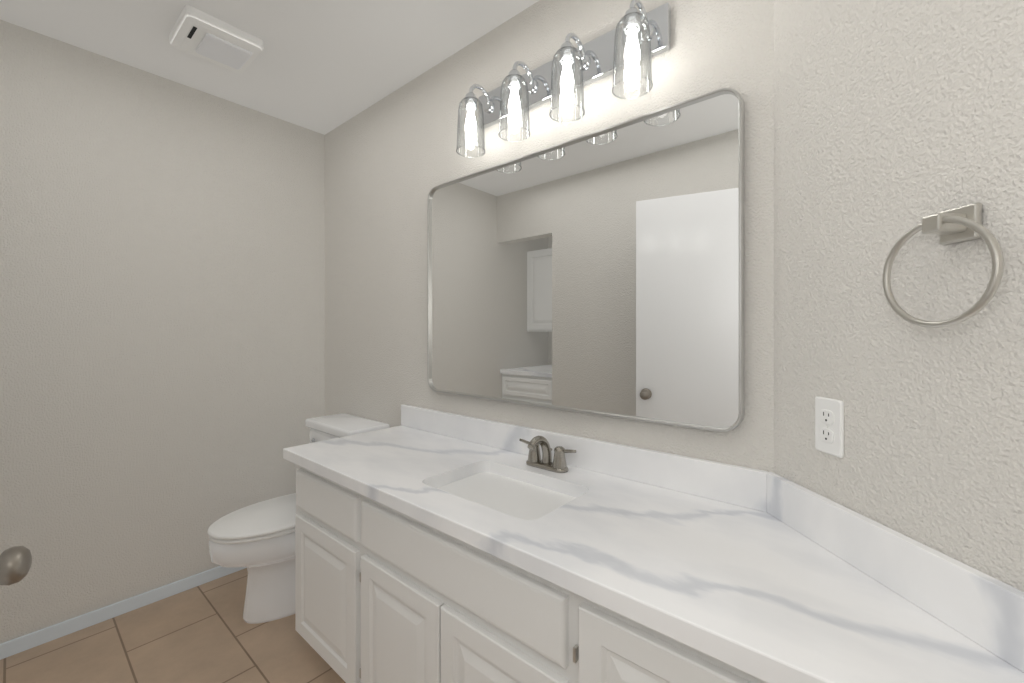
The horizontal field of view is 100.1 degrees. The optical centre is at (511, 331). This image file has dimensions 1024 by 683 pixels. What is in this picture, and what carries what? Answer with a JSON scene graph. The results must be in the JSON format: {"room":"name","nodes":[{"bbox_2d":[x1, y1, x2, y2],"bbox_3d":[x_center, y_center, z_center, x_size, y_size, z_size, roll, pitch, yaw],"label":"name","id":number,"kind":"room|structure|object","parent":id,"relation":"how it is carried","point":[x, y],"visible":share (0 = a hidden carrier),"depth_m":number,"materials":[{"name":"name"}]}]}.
{"room":"bathroom","nodes":[
{"label":"bathroom","id":0,"kind":"room"},
{"bbox_2d":[0,20,324,643],"bbox_3d":[-1.943,0.027,1.741,0.120,2.440,2.590,0,0,41],"label":"wall","id":1,"kind":"structure","parent":0,"point":[162,319],"depth_m":1.94,"materials":[{"name":"white paint"}]},
{"bbox_2d":[0,566,246,659],"bbox_3d":[-1.889,1.218,1.702,0.012,0.058,2.340,0,0,41],"label":"baseboard","id":2,"kind":"structure","parent":1,"relation":"attached to","point":[42,636],"depth_m":1.85,"materials":[{"name":"white paint"}]},
{"bbox_2d":[0,568,345,682],"bbox_3d":[-0.650,1.297,0.637,3.520,0.100,2.590,0,0,41],"label":"floor","id":3,"kind":"structure","parent":0,"point":[205,633],"depth_m":1.68,"materials":[{"name":"tile"}]},
{"bbox_2d":[207,413,389,623],"bbox_3d":[-1.006,0.852,2.014,0.456,0.790,0.706,0,0,41],"label":"toilet","id":4,"kind":"object","parent":3,"relation":"on","point":[257,540],"visible":0.54,"depth_m":1.84,"materials":[{"name":"white ceramic"}]},
{"bbox_2d":[295,468,754,682],"bbox_3d":[0.089,0.867,1.199,2.024,0.760,0.531,0,0,41],"label":"bathroom vanity","id":5,"kind":"object","parent":3,"relation":"on","point":[433,546],"depth_m":1.10,"materials":[{"name":"wood"}]},
{"bbox_2d":[283,424,1023,682],"bbox_3d":[0.096,0.468,1.178,2.092,0.041,0.555,0,0,41],"label":"countertop","id":6,"kind":"structure","parent":5,"relation":"on","point":[770,596],"depth_m":0.79,"materials":[{"name":"white stone"}]},
{"bbox_2d":[443,468,574,515],"bbox_3d":[-0.025,0.549,1.254,0.454,0.146,0.314,0,0,41],"label":"sink","id":7,"kind":"object","parent":6,"relation":"in","point":[525,497],"depth_m":1.31,"materials":[{"name":"white ceramic"}]},
{"bbox_2d":[519,432,578,471],"bbox_3d":[0.092,0.391,1.391,0.228,0.112,0.121,0,0,41],"label":"faucet","id":8,"kind":"object","parent":6,"relation":"on","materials":[{"name":"silver metal"}]},
{"bbox_2d":[0,0,538,134],"bbox_3d":[-0.650,-1.243,0.637,3.520,0.100,2.590,0,0,41],"label":"ceiling","id":9,"kind":"structure","parent":0,"point":[323,67],"depth_m":1.75,"materials":[{"name":"white paint"}]},
{"bbox_2d":[169,5,263,73],"bbox_3d":[-1.202,-1.169,1.746,0.275,0.047,0.265,0,0,41],"label":"fan","id":10,"kind":"object","parent":9,"relation":"attached to","point":[205,36],"visible":1,"depth_m":1.70,"materials":[{"name":"white plastic"}]},
{"bbox_2d":[325,0,773,472],"bbox_3d":[-0.152,0.027,1.836,2.720,2.440,0.120,0,0,41],"label":"wall","id":11,"kind":"structure","parent":0,"point":[393,159],"depth_m":1.68,"materials":[{"name":"white paint"}]},
{"bbox_2d":[456,0,670,157],"bbox_3d":[0.111,-0.804,1.413,0.760,0.269,0.179,0,0,41],"label":"sconce","id":12,"kind":"object","parent":11,"relation":"attached to","point":[633,40],"visible":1,"depth_m":1.35,"materials":[{"name":"clear glass"}]},
{"bbox_2d":[427,88,744,431],"bbox_3d":[0.112,-0.188,1.510,1.265,0.900,0.028,0,0,41],"label":"mirror","id":13,"kind":"object","parent":11,"relation":"attached to","point":[600,272],"visible":0.98,"depth_m":1.35,"materials":[{"name":"grey glass"}]},
{"bbox_2d":[401,404,770,511],"bbox_3d":[0.055,0.398,1.564,1.528,0.098,0.020,0,0,41],"label":"backsplash","id":14,"kind":"structure","parent":11,"relation":"attached to","point":[732,484],"depth_m":1.29,"materials":[{"name":"white stone"}]},
{"bbox_2d":[774,0,1023,591],"bbox_3d":[0.759,0.027,0.485,0.120,2.440,1.281,0,0,-5],"label":"wall","id":15,"kind":"structure","parent":0,"point":[895,121],"depth_m":0.74,"materials":[{"name":"white paint"}]},
{"bbox_2d":[815,396,843,457],"bbox_3d":[0.661,0.197,0.897,0.008,0.116,0.070,0,0,-4],"label":"electrical outlet plate","id":16,"kind":"object","parent":15,"relation":"attached to","point":[829,425],"visible":1,"depth_m":0.89,"materials":[{"name":"white plastic"}]},
{"bbox_2d":[882,203,1003,327],"bbox_3d":[0.639,-0.097,0.647,0.120,0.183,0.121,0,0,41],"label":"towel ring","id":17,"kind":"object","parent":15,"relation":"attached to","point":[958,224],"visible":1,"depth_m":0.63,"materials":[{"name":"silver metal"}]},
{"bbox_3d":[0.172,0.027,-0.164,1.042,2.440,1.042,0,0,40],"label":"wall","id":18,"kind":"structure","parent":0,"visible":0},
{"bbox_2d":[0,546,31,584],"bbox_3d":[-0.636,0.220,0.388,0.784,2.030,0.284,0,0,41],"label":"door knob","id":19,"kind":"object","parent":18,"relation":"in","point":[15,563],"depth_m":0.67,"materials":[{"name":"silver metal"}]}
]}

